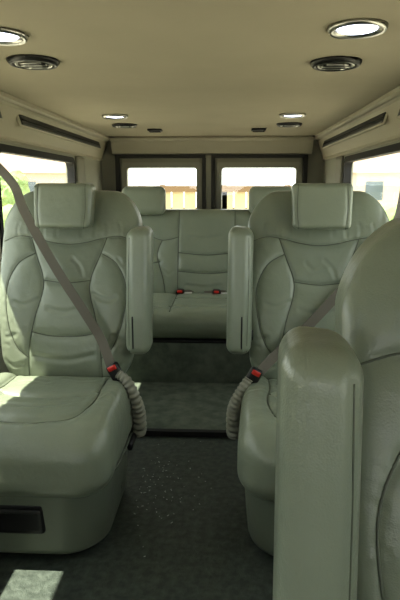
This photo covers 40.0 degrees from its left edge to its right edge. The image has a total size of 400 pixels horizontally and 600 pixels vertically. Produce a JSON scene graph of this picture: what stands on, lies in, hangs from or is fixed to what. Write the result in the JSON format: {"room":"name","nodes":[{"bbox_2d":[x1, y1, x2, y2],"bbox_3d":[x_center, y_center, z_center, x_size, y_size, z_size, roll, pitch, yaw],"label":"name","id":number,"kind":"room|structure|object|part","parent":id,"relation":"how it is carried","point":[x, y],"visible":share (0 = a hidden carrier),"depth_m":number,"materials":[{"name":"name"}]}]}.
{"room":"vehicle interior","nodes":[
{"label":"vehicle interior","id":0,"kind":"room"},
{"bbox_2d":[0,153,65,172],"bbox_3d":[-11.327,-8.958,35.535,6.800,1.600,5.800,-2,12,-12],"label":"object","id":1,"kind":"structure","parent":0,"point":[11,162],"depth_m":33.85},
{"bbox_2d":[0,141,101,372],"bbox_3d":[-1.006,0.015,1.792,0.055,1.550,6.000,1,12,3],"label":"wall","id":2,"kind":"structure","parent":0,"point":[93,175],"depth_m":4.17,"materials":[{"name":"grey plastic"}]},
{"bbox_2d":[0,241,1,271],"bbox_3d":[-0.930,-0.406,2.427,0.020,0.600,0.160,1,12,3],"label":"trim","id":3,"kind":"structure","parent":2,"relation":"attached to","point":[0,241],"depth_m":2.53,"materials":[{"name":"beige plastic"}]},
{"bbox_2d":[0,143,75,253],"bbox_3d":[-0.919,-0.572,3.195,0.050,0.561,1.336,1,12,3],"label":"frame","id":4,"kind":"object","parent":2,"relation":"attached to","point":[7,149],"visible":0.42,"depth_m":3.00,"materials":[{"name":"grey plastic"}]},
{"bbox_2d":[0,91,109,160],"bbox_3d":[-0.928,-0.651,1.651,0.099,0.187,5.980,1,12,3],"label":"trim","id":5,"kind":"structure","parent":2,"relation":"attached to","point":[11,106],"depth_m":3.02,"materials":[{"name":"beige plastic"}]},
{"bbox_2d":[16,114,100,149],"bbox_3d":[-0.836,-1.048,3.492,0.033,0.074,1.730,1,12,3],"label":"air vent","id":6,"kind":"object","parent":2,"relation":"attached to","point":[23,121],"visible":0.82,"depth_m":3.17,"materials":[{"name":"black plastic"}]},
{"bbox_2d":[75,156,85,182],"bbox_3d":[-0.852,-0.722,3.963,0.020,0.600,0.200,1,12,3],"label":"trim","id":7,"kind":"structure","parent":2,"relation":"attached to","point":[79,161],"depth_m":3.88,"materials":[{"name":"beige plastic"}]},
{"bbox_2d":[0,436,273,599],"bbox_3d":[-0.055,0.807,1.906,1.960,0.053,6.000,1,12,3],"label":"floor","id":8,"kind":"structure","parent":0,"point":[208,551],"depth_m":1.79,"materials":[{"name":"carpet"}]},
{"bbox_2d":[0,183,153,553],"bbox_3d":[-0.489,0.174,1.972,0.613,1.162,0.876,1,12,3],"label":"chair","id":9,"kind":"object","parent":8,"relation":"on","point":[66,425],"visible":0.96,"depth_m":1.99,"materials":[{"name":"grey leather"}]},
{"bbox_3d":[-0.610,0.660,1.681,0.280,0.105,0.030,1,12,3],"label":"storage panel","id":10,"kind":"part","parent":9,"relation":"part of","materials":[{"name":"black plastic"}]},
{"bbox_3d":[-0.527,0.627,1.932,0.513,0.290,0.545,1,12,3],"label":"seat","id":11,"kind":"part","parent":9,"relation":"part of","materials":[{"name":"leather"}]},
{"bbox_2d":[0,372,132,497],"bbox_3d":[-0.528,0.431,1.879,0.550,0.255,0.585,1,12,3],"label":"seat cushion","id":12,"kind":"object","parent":9,"relation":"on","point":[63,434],"depth_m":1.65,"materials":[{"name":"green leather"}]},
{"bbox_2d":[0,190,142,376],"bbox_3d":[-0.507,-0.059,2.200,0.544,0.745,0.339,1,12,3],"label":"cushion","id":13,"kind":"object","parent":9,"relation":"on","point":[91,234],"depth_m":2.10,"materials":[{"name":"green leather"}]},
{"bbox_2d":[0,163,146,436],"bbox_3d":[-0.599,-0.063,2.162,0.965,1.076,0.186,9,15,37],"label":"belt","id":14,"kind":"object","parent":9,"relation":"attached to","point":[113,368],"visible":0.93,"depth_m":2.03,"materials":[{"name":"taupe woven webbing fabric"},{"name":"black plastic"},{"name":"red plastic"}]},
{"bbox_3d":[-0.247,0.512,2.009,0.020,0.030,0.120,1,12,3],"label":"recline lever","id":15,"kind":"part","parent":9,"relation":"part of","materials":[{"name":"black plastic"}]},
{"bbox_3d":[-0.223,-0.040,2.048,0.092,0.461,0.202,1,12,3],"label":"armrest","id":16,"kind":"part","parent":9,"relation":"part of","materials":[{"name":"grey leather"}]},
{"bbox_2d":[129,428,227,437],"bbox_3d":[-0.020,0.628,2.593,1.840,0.025,0.030,1,12,3],"label":"trim","id":17,"kind":"structure","parent":8,"relation":"attached to","point":[150,431],"depth_m":2.58,"materials":[{"name":"black rubber"}]},
{"bbox_2d":[134,382,239,429],"bbox_3d":[0.037,0.402,3.709,1.840,0.019,2.260,1,12,3],"label":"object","id":18,"kind":"structure","parent":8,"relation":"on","point":[168,405],"depth_m":2.92,"materials":[{"name":"grey carpet"}]},
{"bbox_2d":[122,186,290,382],"bbox_3d":[0.034,-0.149,3.519,1.440,1.133,0.890,1,12,3],"label":"seat","id":19,"kind":"object","parent":18,"relation":"on","point":[190,248],"visible":0.46,"depth_m":3.64,"materials":[{"name":"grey leather"}]},
{"bbox_3d":[0.026,0.192,3.432,1.360,0.025,0.500,1,12,3],"label":"bench frame","id":20,"kind":"part","parent":19,"relation":"part of","materials":[{"name":"black plastic"}]},
{"bbox_2d":[153,293,226,338],"bbox_3d":[0.026,0.091,3.421,1.440,0.186,0.600,1,12,3],"label":"seat cushion","id":21,"kind":"object","parent":19,"relation":"on","point":[175,315],"depth_m":3.15,"materials":[{"name":"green leather"}]},
{"bbox_2d":[141,209,250,294],"bbox_3d":[0.048,-0.316,3.775,1.440,0.600,0.322,1,12,3],"label":"cushion","id":22,"kind":"object","parent":19,"relation":"on","point":[190,248],"depth_m":3.69,"materials":[{"name":"green leather"}]},
{"bbox_2d":[226,183,388,555],"bbox_3d":[0.394,0.182,1.931,0.613,1.162,0.876,1,12,6],"label":"chair","id":23,"kind":"object","parent":8,"relation":"on","point":[296,247],"visible":0.5,"depth_m":2.05,"materials":[{"name":"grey leather"}]},
{"bbox_3d":[0.149,-0.040,2.047,0.092,0.461,0.202,1,12,6],"label":"armrest","id":24,"kind":"part","parent":23,"relation":"part of","materials":[{"name":"green leather"}]},
{"bbox_2d":[237,376,276,500],"bbox_3d":[0.409,0.440,1.833,0.550,0.255,0.585,1,12,6],"label":"seat cushion","id":25,"kind":"object","parent":23,"relation":"on","point":[256,453],"depth_m":1.62,"materials":[{"name":"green leather"}]},
{"bbox_3d":[0.410,0.637,1.886,0.513,0.290,0.545,1,12,6],"label":"seat","id":26,"kind":"part","parent":23,"relation":"part of","materials":[{"name":"leather"}]},
{"bbox_2d":[226,192,399,439],"bbox_3d":[0.543,-0.035,2.078,0.973,1.056,0.264,-7,14,-31],"label":"belt","id":27,"kind":"object","parent":23,"relation":"attached to","point":[254,374],"visible":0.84,"depth_m":1.98,"materials":[{"name":"grey fabric webbing"},{"name":"black plastic"},{"name":"red plastic"}]},
{"bbox_2d":[248,191,388,379],"bbox_3d":[0.455,-0.049,2.152,0.544,0.745,0.339,1,12,6],"label":"cushion","id":28,"kind":"object","parent":23,"relation":"on","point":[301,244],"depth_m":2.07,"materials":[{"name":"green leather"}]},
{"bbox_2d":[273,217,399,599],"bbox_3d":[0.393,0.493,0.539,0.636,1.162,0.876,1,12,6],"label":"chair","id":29,"kind":"object","parent":8,"relation":"on","point":[337,512],"visible":1,"depth_m":0.60,"materials":[{"name":"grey leather"}]},
{"bbox_3d":[0.136,0.271,0.654,0.092,0.461,0.202,1,12,6],"label":"armrest","id":30,"kind":"part","parent":29,"relation":"part of","materials":[{"name":"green leather"}]},
{"bbox_2d":[334,217,399,599],"bbox_3d":[0.463,0.263,0.759,0.544,0.745,0.339,1,12,6],"label":"cushion","id":31,"kind":"object","parent":29,"relation":"on","point":[367,301],"depth_m":0.70,"materials":[{"name":"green leather"}]},
{"bbox_2d":[0,0,399,136],"bbox_3d":[-0.055,-0.754,1.586,1.960,0.040,6.000,1,12,3],"label":"ceiling","id":32,"kind":"structure","parent":0,"point":[175,67],"depth_m":1.83,"materials":[{"name":"fabric"}]},
{"bbox_2d":[0,27,27,45],"bbox_3d":[-0.537,-0.703,1.467,0.150,0.013,0.150,1,12,3],"label":"ceiling lamp","id":33,"kind":"object","parent":32,"relation":"in","point":[8,36],"depth_m":1.46,"materials":[{"name":"white plastic"}]},
{"bbox_2d":[6,54,59,69],"bbox_3d":[-0.536,-0.762,1.772,0.165,0.019,0.165,1,12,3],"label":"ceiling speaker","id":34,"kind":"object","parent":32,"relation":"in","point":[22,61],"depth_m":1.74},
{"bbox_2d":[101,114,127,118],"bbox_3d":[-0.487,-1.047,3.142,0.150,0.013,0.150,1,12,3],"label":"ceiling lamp","id":35,"kind":"object","parent":32,"relation":"in","point":[106,116],"depth_m":3.11,"materials":[{"name":"white plastic"}]},
{"bbox_2d":[112,123,136,127],"bbox_3d":[-0.494,-1.136,3.594,0.165,0.019,0.165,1,12,3],"label":"ceiling speaker","id":36,"kind":"object","parent":32,"relation":"in","point":[117,125],"depth_m":3.55},
{"bbox_2d":[147,129,162,132],"bbox_3d":[-0.318,-1.197,3.890,0.100,0.020,0.090,1,12,3],"label":"ceiling vent","id":37,"kind":"object","parent":32,"relation":"in","point":[150,130],"depth_m":3.85,"materials":[{"name":"black plastic"}]},
{"bbox_2d":[251,128,265,131],"bbox_3d":[0.411,-1.189,3.854,0.100,0.020,0.090,1,12,3],"label":"ceiling vent","id":38,"kind":"object","parent":32,"relation":"in","point":[253,129],"depth_m":3.81,"materials":[{"name":"black plastic"}]},
{"bbox_2d":[276,122,301,126],"bbox_3d":[0.575,-1.126,3.542,0.165,0.019,0.165,1,12,3],"label":"ceiling speaker","id":39,"kind":"object","parent":32,"relation":"in","point":[285,124],"depth_m":3.50},
{"bbox_2d":[279,113,305,117],"bbox_3d":[0.522,-1.037,3.093,0.150,0.013,0.150,1,12,3],"label":"ceiling lamp","id":40,"kind":"object","parent":32,"relation":"in","point":[285,115],"depth_m":3.06,"materials":[{"name":"white plastic"}]},
{"bbox_2d":[310,56,361,71],"bbox_3d":[0.443,-0.767,1.793,0.165,0.019,0.165,1,12,3],"label":"ceiling speaker","id":41,"kind":"object","parent":32,"relation":"in","point":[331,63],"depth_m":1.76},
{"bbox_2d":[327,18,387,39],"bbox_3d":[0.401,-0.689,1.402,0.150,0.013,0.150,1,12,3],"label":"ceiling lamp","id":42,"kind":"object","parent":32,"relation":"in","point":[356,28],"depth_m":1.38,"materials":[{"name":"white plastic"}]},
{"bbox_2d":[101,140,323,208],"bbox_3d":[0.096,-0.604,4.706,1.960,1.590,0.060,1,12,3],"label":"wall","id":43,"kind":"structure","parent":0,"point":[315,160],"depth_m":4.56,"materials":[{"name":"beige"}]},
{"bbox_2d":[115,155,205,208],"bbox_3d":[-0.328,-0.535,4.695,0.755,1.360,0.028,1,12,3],"label":"door frame","id":44,"kind":"structure","parent":43,"relation":"in","point":[117,157],"depth_m":4.56,"materials":[{"name":"grey"}]},
{"bbox_2d":[121,162,201,208],"bbox_3d":[-0.319,-0.872,4.660,0.674,0.569,0.060,1,12,3],"label":"frame","id":45,"kind":"object","parent":43,"relation":"attached to","point":[125,166],"visible":0.52,"depth_m":4.58,"materials":[{"name":"black plastic"}]},
{"bbox_2d":[206,156,210,208],"bbox_3d":[0.072,-0.512,4.684,0.045,1.380,0.018,1,12,3],"label":"post","id":46,"kind":"object","parent":43,"relation":"in","point":[208,158],"depth_m":4.58,"materials":[{"name":"beige"}]},
{"bbox_2d":[110,136,313,154],"bbox_3d":[0.091,-1.257,4.473,1.640,0.134,0.127,1,12,3],"label":"trim","id":47,"kind":"structure","parent":43,"relation":"attached to","point":[163,145],"depth_m":4.46,"materials":[{"name":"beige plastic"}]},
{"bbox_2d":[216,162,301,208],"bbox_3d":[0.490,-0.864,4.620,0.704,0.569,0.060,1,12,3],"label":"frame","id":48,"kind":"object","parent":43,"relation":"attached to","point":[297,165],"visible":0.47,"depth_m":4.54,"materials":[{"name":"black plastic"}]},
{"bbox_2d":[211,155,307,208],"bbox_3d":[0.488,-0.527,4.655,0.790,1.360,0.028,1,12,3],"label":"door frame","id":49,"kind":"structure","parent":43,"relation":"in","point":[305,157],"depth_m":4.52,"materials":[{"name":"grey"}]},
{"bbox_2d":[323,140,399,183],"bbox_3d":[0.896,0.034,1.699,0.055,1.550,6.000,1,12,3],"label":"wall","id":50,"kind":"structure","parent":0,"point":[330,164],"depth_m":4.14,"materials":[{"name":"grey plastic"}]},
{"bbox_2d":[335,156,343,182],"bbox_3d":[0.970,-0.703,3.874,0.020,0.600,0.200,1,12,3],"label":"trim","id":51,"kind":"structure","parent":50,"relation":"attached to","point":[339,160],"depth_m":3.77,"materials":[{"name":"beige plastic"}]},
{"bbox_2d":[322,112,387,148],"bbox_3d":[0.914,-1.031,3.406,0.033,0.074,1.730,1,12,3],"label":"air vent","id":52,"kind":"object","parent":50,"relation":"attached to","point":[377,121],"visible":0.83,"depth_m":3.07,"materials":[{"name":"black plastic"}]},
{"bbox_2d":[314,86,399,160],"bbox_3d":[0.818,-0.633,1.566,0.099,0.187,5.980,1,12,3],"label":"trim","id":53,"kind":"structure","parent":50,"relation":"attached to","point":[389,103],"depth_m":2.93,"materials":[{"name":"beige plastic"}]},
{"bbox_2d":[342,143,399,183],"bbox_3d":[0.958,-0.553,3.103,0.050,0.561,1.336,1,12,3],"label":"frame","id":54,"kind":"object","parent":50,"relation":"attached to","point":[394,148],"visible":0.41,"depth_m":3.17,"materials":[{"name":"plastic"}]},
{"bbox_2d":[353,153,399,172],"bbox_3d":[12.143,-8.723,34.387,5.800,1.600,5.800,3,12,15],"label":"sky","id":55,"kind":"structure","parent":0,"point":[390,163],"depth_m":32.78,"materials":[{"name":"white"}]},
{"bbox_2d":[382,203,396,220],"bbox_3d":[6.008,-1.528,12.777,4.118,1.408,1.096,4,12,17],"label":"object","id":56,"kind":"structure","parent":0,"point":[390,209],"depth_m":12.93,"materials":[{"name":"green plant"}]},
{"label":"outside","id":57,"kind":"structure","parent":0,"visible":0},
{"bbox_2d":[171,200,246,207],"bbox_3d":[0.858,-2.235,19.940,120.000,0.100,120.000,1,12,3],"label":"ground","id":58,"kind":"structure","parent":57,"point":[171,200],"depth_m":60.61,"materials":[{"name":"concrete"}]},
{"bbox_2d":[2,204,12,223],"bbox_3d":[-6.095,-1.604,13.165,4.101,1.419,1.104,-2,12,-12],"label":"hedge","id":59,"kind":"object","parent":58,"relation":"on","point":[6,208],"visible":0.06,"depth_m":13.07,"materials":[{"name":"green plant"}]},
{"bbox_2d":[0,170,29,206],"bbox_3d":[-7.621,-3.945,22.020,1.595,2.416,1.640,1,12,3],"label":"tree","id":60,"kind":"object","parent":58,"relation":"on","point":[22,180],"visible":0.5,"depth_m":21.51,"materials":[{"name":"green plant"}]},
{"bbox_2d":[23,173,65,183],"bbox_3d":[-11.327,-6.901,35.958,6.000,2.600,5.000,-2,12,-12],"label":"wall","id":61,"kind":"structure","parent":58,"relation":"on","point":[33,177],"depth_m":33.66,"materials":[{"name":"beige"}]},
{"bbox_2d":[28,182,35,191],"bbox_3d":[-11.485,-6.624,33.364,3.000,1.100,0.052,-2,12,-12],"label":"windows","id":62,"kind":"structure","parent":61,"relation":"in","point":[31,185],"depth_m":33.55,"materials":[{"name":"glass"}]},
{"bbox_2d":[160,185,291,208],"bbox_3d":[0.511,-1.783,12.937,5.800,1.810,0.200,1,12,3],"label":"building","id":63,"kind":"structure","parent":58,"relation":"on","point":[177,191],"depth_m":12.78,"materials":[{"name":"brown"}]},
{"bbox_2d":[352,173,399,204],"bbox_3d":[12.143,-6.665,34.809,5.000,2.600,5.000,3,12,15],"label":"wall","id":64,"kind":"structure","parent":58,"relation":"on","point":[391,181],"depth_m":32.52,"materials":[{"name":"beige"}]},
{"bbox_2d":[365,181,382,199],"bbox_3d":[11.308,-6.434,32.437,3.000,1.100,0.050,3,12,15],"label":"windows","id":65,"kind":"structure","parent":64,"relation":"in","point":[374,188],"depth_m":32.64,"materials":[{"name":"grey glass"}]}
]}

